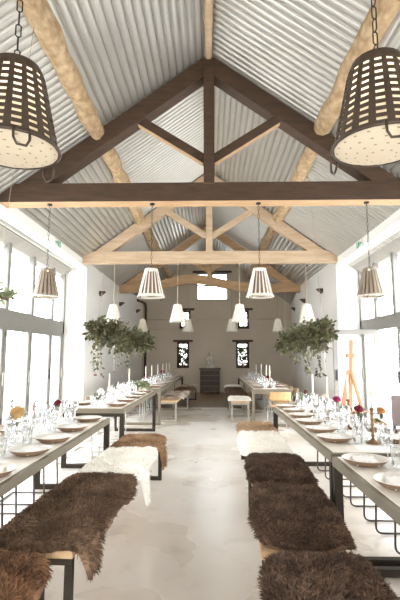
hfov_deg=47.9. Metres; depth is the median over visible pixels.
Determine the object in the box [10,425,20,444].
bud vase
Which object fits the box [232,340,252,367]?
window
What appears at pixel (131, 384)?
chair
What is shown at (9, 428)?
napkin
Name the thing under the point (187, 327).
pendant lamp
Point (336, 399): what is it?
flower
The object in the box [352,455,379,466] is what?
napkin
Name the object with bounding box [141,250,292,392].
wall
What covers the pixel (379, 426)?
tumbler
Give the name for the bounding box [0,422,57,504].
chair
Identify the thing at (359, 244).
exit sign
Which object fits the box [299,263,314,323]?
pendant lamp
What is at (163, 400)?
bench
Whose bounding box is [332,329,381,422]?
door
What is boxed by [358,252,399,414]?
window
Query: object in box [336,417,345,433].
tumbler
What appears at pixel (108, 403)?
plate
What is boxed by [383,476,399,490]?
napkin
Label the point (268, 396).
chair
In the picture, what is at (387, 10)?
log purlin
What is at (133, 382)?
chair
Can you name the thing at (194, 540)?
floor
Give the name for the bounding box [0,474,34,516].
chair
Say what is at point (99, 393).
chair
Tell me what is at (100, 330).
garland
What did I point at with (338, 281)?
wall
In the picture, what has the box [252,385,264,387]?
plate
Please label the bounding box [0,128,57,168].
diffuser
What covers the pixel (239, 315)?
pendant lamp
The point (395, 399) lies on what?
padded chair
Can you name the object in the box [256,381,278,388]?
table runner
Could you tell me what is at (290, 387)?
chair
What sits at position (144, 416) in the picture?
chair
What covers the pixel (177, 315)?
pendant lamp
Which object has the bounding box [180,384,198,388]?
sheepskin
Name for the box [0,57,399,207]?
roof truss
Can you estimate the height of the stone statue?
0.684 m
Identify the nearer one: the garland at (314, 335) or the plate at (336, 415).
the plate at (336, 415)
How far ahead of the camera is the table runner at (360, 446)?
3.79 m
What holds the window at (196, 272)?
in the wall at (208, 335)
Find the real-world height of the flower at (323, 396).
0.226 m
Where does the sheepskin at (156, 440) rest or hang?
on the bench at (66, 559)
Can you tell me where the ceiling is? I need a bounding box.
[0,0,399,304]
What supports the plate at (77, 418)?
on the dining table at (27, 467)
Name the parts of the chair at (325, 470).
frame, frame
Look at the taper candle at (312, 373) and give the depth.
5.42 m
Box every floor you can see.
[0,408,399,599]
[134,392,311,407]
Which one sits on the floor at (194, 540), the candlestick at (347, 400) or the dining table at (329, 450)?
the dining table at (329, 450)
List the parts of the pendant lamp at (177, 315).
lamp shade, chain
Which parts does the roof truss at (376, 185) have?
king post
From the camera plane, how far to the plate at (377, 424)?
4.09 m
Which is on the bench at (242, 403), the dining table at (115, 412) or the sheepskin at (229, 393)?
the sheepskin at (229, 393)
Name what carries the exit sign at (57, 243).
attached to the wall at (83, 302)
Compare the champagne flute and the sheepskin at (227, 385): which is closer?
the champagne flute
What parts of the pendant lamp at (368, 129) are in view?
lamp shade, chain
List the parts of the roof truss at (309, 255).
king post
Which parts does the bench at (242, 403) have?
leg, seat, rail, leg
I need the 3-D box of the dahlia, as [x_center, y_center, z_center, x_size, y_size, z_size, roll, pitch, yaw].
[-1.425,0.962,3.493,0.120,0.276,0.069,2,-7,-15]
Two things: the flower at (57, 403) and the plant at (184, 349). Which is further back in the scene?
the plant at (184, 349)
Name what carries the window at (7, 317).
in the wall at (83, 302)
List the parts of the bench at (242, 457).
leg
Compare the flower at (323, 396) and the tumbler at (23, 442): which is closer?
the tumbler at (23, 442)
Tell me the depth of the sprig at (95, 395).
6.04 m
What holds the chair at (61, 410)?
on the floor at (194, 540)
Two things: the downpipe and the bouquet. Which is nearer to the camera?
the bouquet
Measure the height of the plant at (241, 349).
0.800 m
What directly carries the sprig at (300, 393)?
in the bud vase
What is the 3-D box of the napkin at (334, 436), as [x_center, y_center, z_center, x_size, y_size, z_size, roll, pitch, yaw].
[1.080,1.094,3.601,0.130,0.044,0.200,2,-7,-16]
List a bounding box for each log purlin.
[18,0,172,278]
[246,0,399,278]
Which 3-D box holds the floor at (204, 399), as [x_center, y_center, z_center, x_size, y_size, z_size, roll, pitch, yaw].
[0.324,3.413,15.173,8.400,0.200,5.640,0,-7,1]
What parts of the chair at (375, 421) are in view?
backrest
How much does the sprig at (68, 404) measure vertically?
0.176 m
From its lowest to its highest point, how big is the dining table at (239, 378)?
0.752 m
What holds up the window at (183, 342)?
in the wall at (208, 335)
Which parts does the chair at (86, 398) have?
frame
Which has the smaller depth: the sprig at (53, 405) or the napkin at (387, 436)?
the napkin at (387, 436)
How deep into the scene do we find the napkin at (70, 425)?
4.08 m
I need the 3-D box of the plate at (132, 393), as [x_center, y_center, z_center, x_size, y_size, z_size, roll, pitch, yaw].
[-1.056,1.615,7.728,0.286,0.041,0.286,4,-8,-28]
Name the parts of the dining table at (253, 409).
leg, leg, rail, edge frame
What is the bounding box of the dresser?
[199,368,220,392]
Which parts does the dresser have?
drawer, drawer, drawer, drawer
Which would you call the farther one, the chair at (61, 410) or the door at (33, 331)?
the door at (33, 331)
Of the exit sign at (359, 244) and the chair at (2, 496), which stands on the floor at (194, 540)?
the chair at (2, 496)
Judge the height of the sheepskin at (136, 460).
0.360 m
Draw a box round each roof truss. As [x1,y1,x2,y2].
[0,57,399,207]
[82,175,337,264]
[119,226,299,292]
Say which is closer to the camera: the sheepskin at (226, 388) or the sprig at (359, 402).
the sprig at (359, 402)
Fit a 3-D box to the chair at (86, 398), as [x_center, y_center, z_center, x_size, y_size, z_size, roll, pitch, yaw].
[-1.660,2.009,7.598,0.537,0.728,0.406,0,-7,1]
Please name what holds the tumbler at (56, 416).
on the table runner at (51, 425)
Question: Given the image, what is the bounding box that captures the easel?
[341,340,370,420]
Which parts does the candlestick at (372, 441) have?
stem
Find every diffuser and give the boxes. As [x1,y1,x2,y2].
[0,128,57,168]
[334,124,399,165]
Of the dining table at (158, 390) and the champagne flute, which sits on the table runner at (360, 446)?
the champagne flute
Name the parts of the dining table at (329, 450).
leg, leg, edge frame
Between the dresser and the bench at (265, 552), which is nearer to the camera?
the bench at (265, 552)
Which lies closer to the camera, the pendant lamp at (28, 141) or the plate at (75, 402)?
the pendant lamp at (28, 141)
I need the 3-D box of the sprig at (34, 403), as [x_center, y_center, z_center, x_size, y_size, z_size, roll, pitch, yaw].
[-1.445,1.002,3.917,0.047,0.301,0.038,0,-7,1]
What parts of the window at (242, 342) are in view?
frame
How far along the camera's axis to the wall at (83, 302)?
10.74 m
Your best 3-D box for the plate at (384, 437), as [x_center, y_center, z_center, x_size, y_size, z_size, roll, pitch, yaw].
[1.576,1.101,3.560,0.286,0.041,0.286,3,-8,-26]
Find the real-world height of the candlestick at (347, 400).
0.272 m
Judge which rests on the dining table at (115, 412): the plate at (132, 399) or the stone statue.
the plate at (132, 399)
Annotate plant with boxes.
[177,346,188,366]
[236,347,248,366]
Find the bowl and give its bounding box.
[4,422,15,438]
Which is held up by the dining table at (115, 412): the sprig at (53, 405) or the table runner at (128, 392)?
the table runner at (128, 392)
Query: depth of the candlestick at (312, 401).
5.39 m
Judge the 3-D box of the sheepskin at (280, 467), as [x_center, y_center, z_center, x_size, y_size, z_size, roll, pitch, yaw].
[0.662,1.432,3.768,0.597,0.183,1.028,-1,-7,4]
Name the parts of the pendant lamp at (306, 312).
chain, lamp shade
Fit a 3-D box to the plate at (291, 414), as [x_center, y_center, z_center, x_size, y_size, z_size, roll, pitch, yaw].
[1.115,1.274,4.959,0.286,0.041,0.286,-5,-9,36]
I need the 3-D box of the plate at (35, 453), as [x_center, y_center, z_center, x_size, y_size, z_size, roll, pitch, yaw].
[-1.178,1.047,3.121,0.286,0.041,0.286,5,-9,-37]
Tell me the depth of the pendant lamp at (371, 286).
6.05 m
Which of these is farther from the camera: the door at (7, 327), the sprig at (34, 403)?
the door at (7, 327)
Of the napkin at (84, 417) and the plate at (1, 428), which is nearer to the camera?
the plate at (1, 428)
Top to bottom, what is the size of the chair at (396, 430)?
0.728 m
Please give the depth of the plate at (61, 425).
4.04 m
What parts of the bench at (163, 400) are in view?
rail, seat, leg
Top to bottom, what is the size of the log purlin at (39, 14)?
0.301 m
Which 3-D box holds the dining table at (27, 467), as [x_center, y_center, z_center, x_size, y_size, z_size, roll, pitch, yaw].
[-1.423,1.501,3.559,0.800,0.752,2.770,0,-7,1]
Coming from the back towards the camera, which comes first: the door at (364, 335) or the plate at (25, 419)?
the door at (364, 335)
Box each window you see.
[0,242,65,401]
[173,340,192,367]
[179,308,193,328]
[193,271,231,299]
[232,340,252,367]
[234,308,252,328]
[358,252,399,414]
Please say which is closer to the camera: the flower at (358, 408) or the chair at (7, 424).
the flower at (358, 408)
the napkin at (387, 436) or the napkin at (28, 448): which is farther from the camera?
the napkin at (387, 436)
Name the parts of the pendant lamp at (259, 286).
chain, lamp shade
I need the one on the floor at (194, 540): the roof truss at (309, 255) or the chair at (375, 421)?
the chair at (375, 421)
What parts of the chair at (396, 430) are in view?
frame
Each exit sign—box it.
[54,237,60,248]
[356,238,362,249]
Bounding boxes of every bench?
[0,452,161,599]
[161,395,187,421]
[184,389,195,407]
[229,401,249,422]
[241,455,249,506]
[250,483,343,598]
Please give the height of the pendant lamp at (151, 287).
1.362 m
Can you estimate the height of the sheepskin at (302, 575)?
0.171 m
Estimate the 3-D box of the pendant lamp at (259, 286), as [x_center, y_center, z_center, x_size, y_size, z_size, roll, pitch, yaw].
[0.818,-0.686,6.215,0.384,1.362,0.384,1,-7,-4]
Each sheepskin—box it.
[0,471,137,581]
[0,549,54,599]
[78,446,158,505]
[110,433,167,469]
[161,390,188,398]
[175,386,194,391]
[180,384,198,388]
[224,384,240,387]
[224,387,242,391]
[226,390,249,397]
[228,395,251,400]
[236,421,278,432]
[237,429,294,455]
[244,452,319,484]
[246,480,356,552]
[255,549,397,599]
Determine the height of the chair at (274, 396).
0.728 m
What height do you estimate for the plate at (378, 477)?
0.041 m
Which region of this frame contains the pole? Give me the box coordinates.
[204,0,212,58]
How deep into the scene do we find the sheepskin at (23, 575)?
1.91 m
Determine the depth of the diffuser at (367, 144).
1.69 m
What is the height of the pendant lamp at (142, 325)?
1.330 m
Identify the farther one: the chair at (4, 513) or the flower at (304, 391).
the flower at (304, 391)
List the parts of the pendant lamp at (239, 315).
lamp shade, chain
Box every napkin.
[0,466,5,472]
[1,426,24,433]
[12,446,47,455]
[38,434,67,442]
[60,424,83,430]
[80,416,96,418]
[303,418,316,421]
[313,426,328,432]
[321,434,346,441]
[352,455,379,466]
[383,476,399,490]
[386,435,399,442]
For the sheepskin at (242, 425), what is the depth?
5.90 m
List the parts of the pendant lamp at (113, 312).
lamp shade, chain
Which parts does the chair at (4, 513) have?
frame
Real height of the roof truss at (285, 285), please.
2.287 m
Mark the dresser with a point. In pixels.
(209, 377)
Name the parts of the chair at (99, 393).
frame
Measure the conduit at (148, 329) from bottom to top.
0.036 m
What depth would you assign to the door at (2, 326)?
7.46 m
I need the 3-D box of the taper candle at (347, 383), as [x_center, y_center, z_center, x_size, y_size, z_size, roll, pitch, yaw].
[1.385,0.815,4.224,0.023,0.252,0.023,0,-7,1]
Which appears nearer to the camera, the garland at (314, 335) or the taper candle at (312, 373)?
the taper candle at (312, 373)
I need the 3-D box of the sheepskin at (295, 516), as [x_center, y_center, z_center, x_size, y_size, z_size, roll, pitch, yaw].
[0.574,1.284,2.733,0.584,0.158,1.107,-1,-7,7]
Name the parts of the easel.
leg, leg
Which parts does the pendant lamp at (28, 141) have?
chain, lamp shade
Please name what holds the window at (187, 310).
in the wall at (208, 335)
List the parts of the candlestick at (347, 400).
stem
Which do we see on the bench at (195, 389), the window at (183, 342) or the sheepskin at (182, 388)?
the sheepskin at (182, 388)
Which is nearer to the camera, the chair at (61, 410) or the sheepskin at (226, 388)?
the chair at (61, 410)
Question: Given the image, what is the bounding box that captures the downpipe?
[137,299,146,378]
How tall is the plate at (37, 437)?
0.041 m
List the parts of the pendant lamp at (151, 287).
lamp shade, chain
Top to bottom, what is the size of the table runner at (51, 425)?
0.002 m
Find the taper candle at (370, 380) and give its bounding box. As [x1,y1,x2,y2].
[369,376,372,407]
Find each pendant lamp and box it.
[0,0,61,182]
[31,204,60,300]
[106,263,120,322]
[137,203,164,300]
[138,317,147,332]
[169,263,185,323]
[182,284,193,332]
[226,290,237,331]
[231,263,247,323]
[246,202,273,299]
[272,292,283,332]
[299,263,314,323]
[330,0,399,174]
[356,201,385,299]
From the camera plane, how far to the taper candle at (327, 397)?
4.83 m
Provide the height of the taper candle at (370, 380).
0.272 m
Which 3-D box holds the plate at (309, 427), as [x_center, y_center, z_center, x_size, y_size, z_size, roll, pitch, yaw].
[1.085,1.159,4.027,0.286,0.041,0.286,-1,-7,11]
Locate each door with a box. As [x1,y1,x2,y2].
[0,324,4,412]
[0,325,30,424]
[27,328,50,416]
[48,332,61,417]
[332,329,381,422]
[363,330,383,420]
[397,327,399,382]
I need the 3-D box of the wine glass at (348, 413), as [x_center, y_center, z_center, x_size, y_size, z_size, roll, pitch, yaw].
[1.266,1.045,3.734,0.080,0.195,0.079,0,-7,1]
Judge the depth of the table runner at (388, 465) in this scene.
2.79 m
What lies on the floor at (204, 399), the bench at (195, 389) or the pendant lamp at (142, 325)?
the bench at (195, 389)
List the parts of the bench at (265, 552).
seat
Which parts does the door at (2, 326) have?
handle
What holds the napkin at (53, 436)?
on the plate at (37, 437)
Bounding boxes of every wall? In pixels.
[0,203,142,417]
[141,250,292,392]
[291,209,399,410]
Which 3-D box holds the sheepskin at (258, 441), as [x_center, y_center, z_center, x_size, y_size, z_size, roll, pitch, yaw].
[0.701,1.622,5.007,0.594,0.183,1.530,0,-7,3]
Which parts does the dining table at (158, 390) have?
edge frame, leg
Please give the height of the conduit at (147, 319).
0.044 m
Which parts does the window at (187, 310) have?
frame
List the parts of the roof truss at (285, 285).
king post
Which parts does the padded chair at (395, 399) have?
backrest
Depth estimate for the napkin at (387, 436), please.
3.55 m
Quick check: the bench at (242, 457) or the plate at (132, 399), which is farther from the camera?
the plate at (132, 399)
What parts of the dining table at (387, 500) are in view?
leg, edge frame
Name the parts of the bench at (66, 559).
seat, rail, leg, leg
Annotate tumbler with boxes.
[22,425,33,443]
[47,416,56,431]
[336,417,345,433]
[352,425,362,443]
[379,426,390,444]
[390,445,399,468]
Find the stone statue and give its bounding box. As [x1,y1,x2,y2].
[206,351,213,367]
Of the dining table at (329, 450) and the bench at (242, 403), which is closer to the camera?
the dining table at (329, 450)
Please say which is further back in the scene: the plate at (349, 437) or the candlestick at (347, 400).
the candlestick at (347, 400)
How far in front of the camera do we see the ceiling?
6.29 m
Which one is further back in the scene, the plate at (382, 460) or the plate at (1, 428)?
the plate at (1, 428)
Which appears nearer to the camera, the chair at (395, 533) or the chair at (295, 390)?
the chair at (395, 533)
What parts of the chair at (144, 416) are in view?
frame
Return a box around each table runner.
[0,418,78,461]
[85,391,137,406]
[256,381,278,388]
[304,408,399,449]
[383,459,399,472]
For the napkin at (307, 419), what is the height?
0.044 m
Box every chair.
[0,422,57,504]
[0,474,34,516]
[1,496,2,526]
[57,405,99,463]
[72,400,109,452]
[85,396,118,442]
[95,393,125,435]
[119,387,142,420]
[123,385,146,418]
[129,384,150,414]
[133,382,151,411]
[262,383,283,412]
[265,384,287,415]
[267,392,290,430]
[269,386,292,419]
[273,388,298,421]
[317,412,365,479]
[343,419,387,497]
[350,428,399,521]
[375,504,399,553]
[388,395,399,432]
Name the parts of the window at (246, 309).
frame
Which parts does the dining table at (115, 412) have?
leg, rail, edge frame, leg, leg, leg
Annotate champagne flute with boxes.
[363,412,369,440]
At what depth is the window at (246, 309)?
17.96 m
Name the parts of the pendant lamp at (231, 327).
lamp shade, chain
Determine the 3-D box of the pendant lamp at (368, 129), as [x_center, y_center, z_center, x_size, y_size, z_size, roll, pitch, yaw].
[0.705,-1.218,1.821,0.386,1.382,0.374,3,-8,-23]
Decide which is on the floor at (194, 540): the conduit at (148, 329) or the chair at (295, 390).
the chair at (295, 390)
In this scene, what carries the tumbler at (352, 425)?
on the table runner at (360, 446)
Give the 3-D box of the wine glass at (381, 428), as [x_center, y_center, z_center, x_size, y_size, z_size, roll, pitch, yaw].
[1.234,0.950,2.963,0.080,0.195,0.079,0,-7,1]
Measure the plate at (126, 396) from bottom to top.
0.041 m
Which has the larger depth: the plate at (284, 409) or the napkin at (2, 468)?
the plate at (284, 409)
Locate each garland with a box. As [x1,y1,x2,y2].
[0,28,33,304]
[81,176,155,377]
[272,174,339,376]
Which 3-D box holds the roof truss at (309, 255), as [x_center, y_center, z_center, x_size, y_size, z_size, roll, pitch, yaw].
[0.215,-1.940,10.562,6.000,2.197,0.205,0,-7,1]
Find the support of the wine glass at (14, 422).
on the table runner at (51, 425)
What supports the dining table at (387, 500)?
on the floor at (194, 540)
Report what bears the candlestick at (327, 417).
on the table runner at (360, 446)
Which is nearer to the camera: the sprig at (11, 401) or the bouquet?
the sprig at (11, 401)
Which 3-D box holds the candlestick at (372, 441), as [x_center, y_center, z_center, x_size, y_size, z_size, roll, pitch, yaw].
[1.341,0.977,3.499,0.112,0.272,0.110,0,-7,1]
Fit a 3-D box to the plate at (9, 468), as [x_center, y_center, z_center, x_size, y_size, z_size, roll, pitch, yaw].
[-1.189,0.976,2.545,0.286,0.041,0.286,5,-9,-38]
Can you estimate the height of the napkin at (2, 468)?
0.044 m
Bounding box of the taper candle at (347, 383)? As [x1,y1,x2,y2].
[346,375,348,398]
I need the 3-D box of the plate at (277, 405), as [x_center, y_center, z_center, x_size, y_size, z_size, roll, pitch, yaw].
[1.117,1.381,5.833,0.286,0.041,0.286,6,-9,-39]
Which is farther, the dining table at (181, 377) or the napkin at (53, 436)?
the dining table at (181, 377)
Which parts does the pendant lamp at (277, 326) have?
lamp shade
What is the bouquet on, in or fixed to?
on the dining table at (115, 412)
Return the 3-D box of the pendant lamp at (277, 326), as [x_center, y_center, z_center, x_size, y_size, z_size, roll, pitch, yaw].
[2.503,0.398,14.511,0.384,1.300,0.384,4,-8,-29]
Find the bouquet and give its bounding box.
[133,380,151,390]
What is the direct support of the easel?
on the floor at (194, 540)
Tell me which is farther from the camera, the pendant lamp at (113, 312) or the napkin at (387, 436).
the pendant lamp at (113, 312)
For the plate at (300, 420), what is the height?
0.041 m
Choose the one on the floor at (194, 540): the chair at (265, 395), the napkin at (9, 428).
the chair at (265, 395)
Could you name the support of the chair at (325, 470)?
on the floor at (194, 540)
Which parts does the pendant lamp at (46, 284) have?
lamp shade, chain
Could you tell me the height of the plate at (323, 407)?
0.041 m
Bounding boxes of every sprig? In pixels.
[9,391,17,432]
[30,402,56,426]
[32,398,36,427]
[61,402,80,417]
[94,391,108,404]
[299,392,303,407]
[351,402,361,429]
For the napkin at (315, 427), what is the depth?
3.99 m
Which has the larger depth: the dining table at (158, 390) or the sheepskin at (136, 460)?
the dining table at (158, 390)
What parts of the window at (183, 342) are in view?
frame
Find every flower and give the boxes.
[53,400,60,415]
[302,390,308,407]
[320,394,328,413]
[333,396,341,422]
[353,405,365,436]
[374,407,385,421]
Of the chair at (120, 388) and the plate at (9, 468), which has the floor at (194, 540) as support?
the chair at (120, 388)
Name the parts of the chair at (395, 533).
frame, frame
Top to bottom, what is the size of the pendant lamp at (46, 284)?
1.362 m
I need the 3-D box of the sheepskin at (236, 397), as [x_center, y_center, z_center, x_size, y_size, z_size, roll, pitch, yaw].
[0.884,2.211,10.101,0.550,0.110,0.904,-1,-7,4]
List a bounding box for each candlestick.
[309,400,317,412]
[323,406,333,419]
[343,399,354,429]
[366,408,380,444]
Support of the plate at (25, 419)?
on the dining table at (27, 467)
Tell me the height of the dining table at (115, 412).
0.752 m
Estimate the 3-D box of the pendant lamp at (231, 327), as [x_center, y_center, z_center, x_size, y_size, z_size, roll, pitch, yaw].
[1.024,0.359,14.547,0.384,1.387,0.384,1,-7,-7]
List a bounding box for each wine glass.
[4,422,15,450]
[347,413,356,437]
[381,428,393,459]
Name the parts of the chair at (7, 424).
frame, frame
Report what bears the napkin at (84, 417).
on the plate at (77, 418)
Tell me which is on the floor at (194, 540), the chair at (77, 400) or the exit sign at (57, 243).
the chair at (77, 400)
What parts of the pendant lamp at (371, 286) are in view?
chain, lamp shade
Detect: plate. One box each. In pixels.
[0,426,28,434]
[0,463,16,477]
[8,444,51,456]
[24,416,52,422]
[34,433,71,443]
[56,423,87,431]
[74,401,93,404]
[74,415,101,421]
[107,402,127,406]
[116,398,134,401]
[125,395,141,398]
[131,392,145,394]
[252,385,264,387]
[276,404,296,408]
[282,408,305,412]
[288,412,313,417]
[295,418,323,424]
[305,425,337,432]
[317,433,352,442]
[321,407,342,412]
[335,414,359,420]
[341,453,389,467]
[354,423,386,430]
[373,472,399,491]
[382,434,399,443]
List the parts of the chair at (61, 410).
backrest, frame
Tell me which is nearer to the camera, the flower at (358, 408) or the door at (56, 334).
the flower at (358, 408)
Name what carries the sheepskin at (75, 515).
on the bench at (66, 559)
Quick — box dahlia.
[9,405,24,441]
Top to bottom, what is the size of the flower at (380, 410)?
0.254 m
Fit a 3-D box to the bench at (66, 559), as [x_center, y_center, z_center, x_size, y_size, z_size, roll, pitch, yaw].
[-0.738,1.675,3.760,0.400,0.455,3.060,0,-7,4]
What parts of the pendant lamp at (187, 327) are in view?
lamp shade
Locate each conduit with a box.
[147,319,287,319]
[148,329,182,329]
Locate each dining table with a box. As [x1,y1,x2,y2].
[0,418,109,496]
[61,391,155,467]
[123,381,173,424]
[153,376,182,408]
[238,377,271,409]
[243,381,291,426]
[273,407,399,565]
[332,457,399,577]
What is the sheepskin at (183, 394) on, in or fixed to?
on the bench at (163, 400)
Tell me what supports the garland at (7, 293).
hanging from the log purlin at (39, 14)
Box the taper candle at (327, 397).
[326,377,328,405]
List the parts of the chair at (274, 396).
backrest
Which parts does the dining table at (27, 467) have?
leg, leg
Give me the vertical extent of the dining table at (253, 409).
0.752 m
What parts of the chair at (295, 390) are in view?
seat, backrest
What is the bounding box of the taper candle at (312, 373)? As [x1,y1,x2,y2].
[312,373,313,399]
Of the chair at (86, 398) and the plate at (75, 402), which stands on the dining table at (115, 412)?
the plate at (75, 402)
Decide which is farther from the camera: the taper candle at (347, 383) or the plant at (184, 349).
the plant at (184, 349)

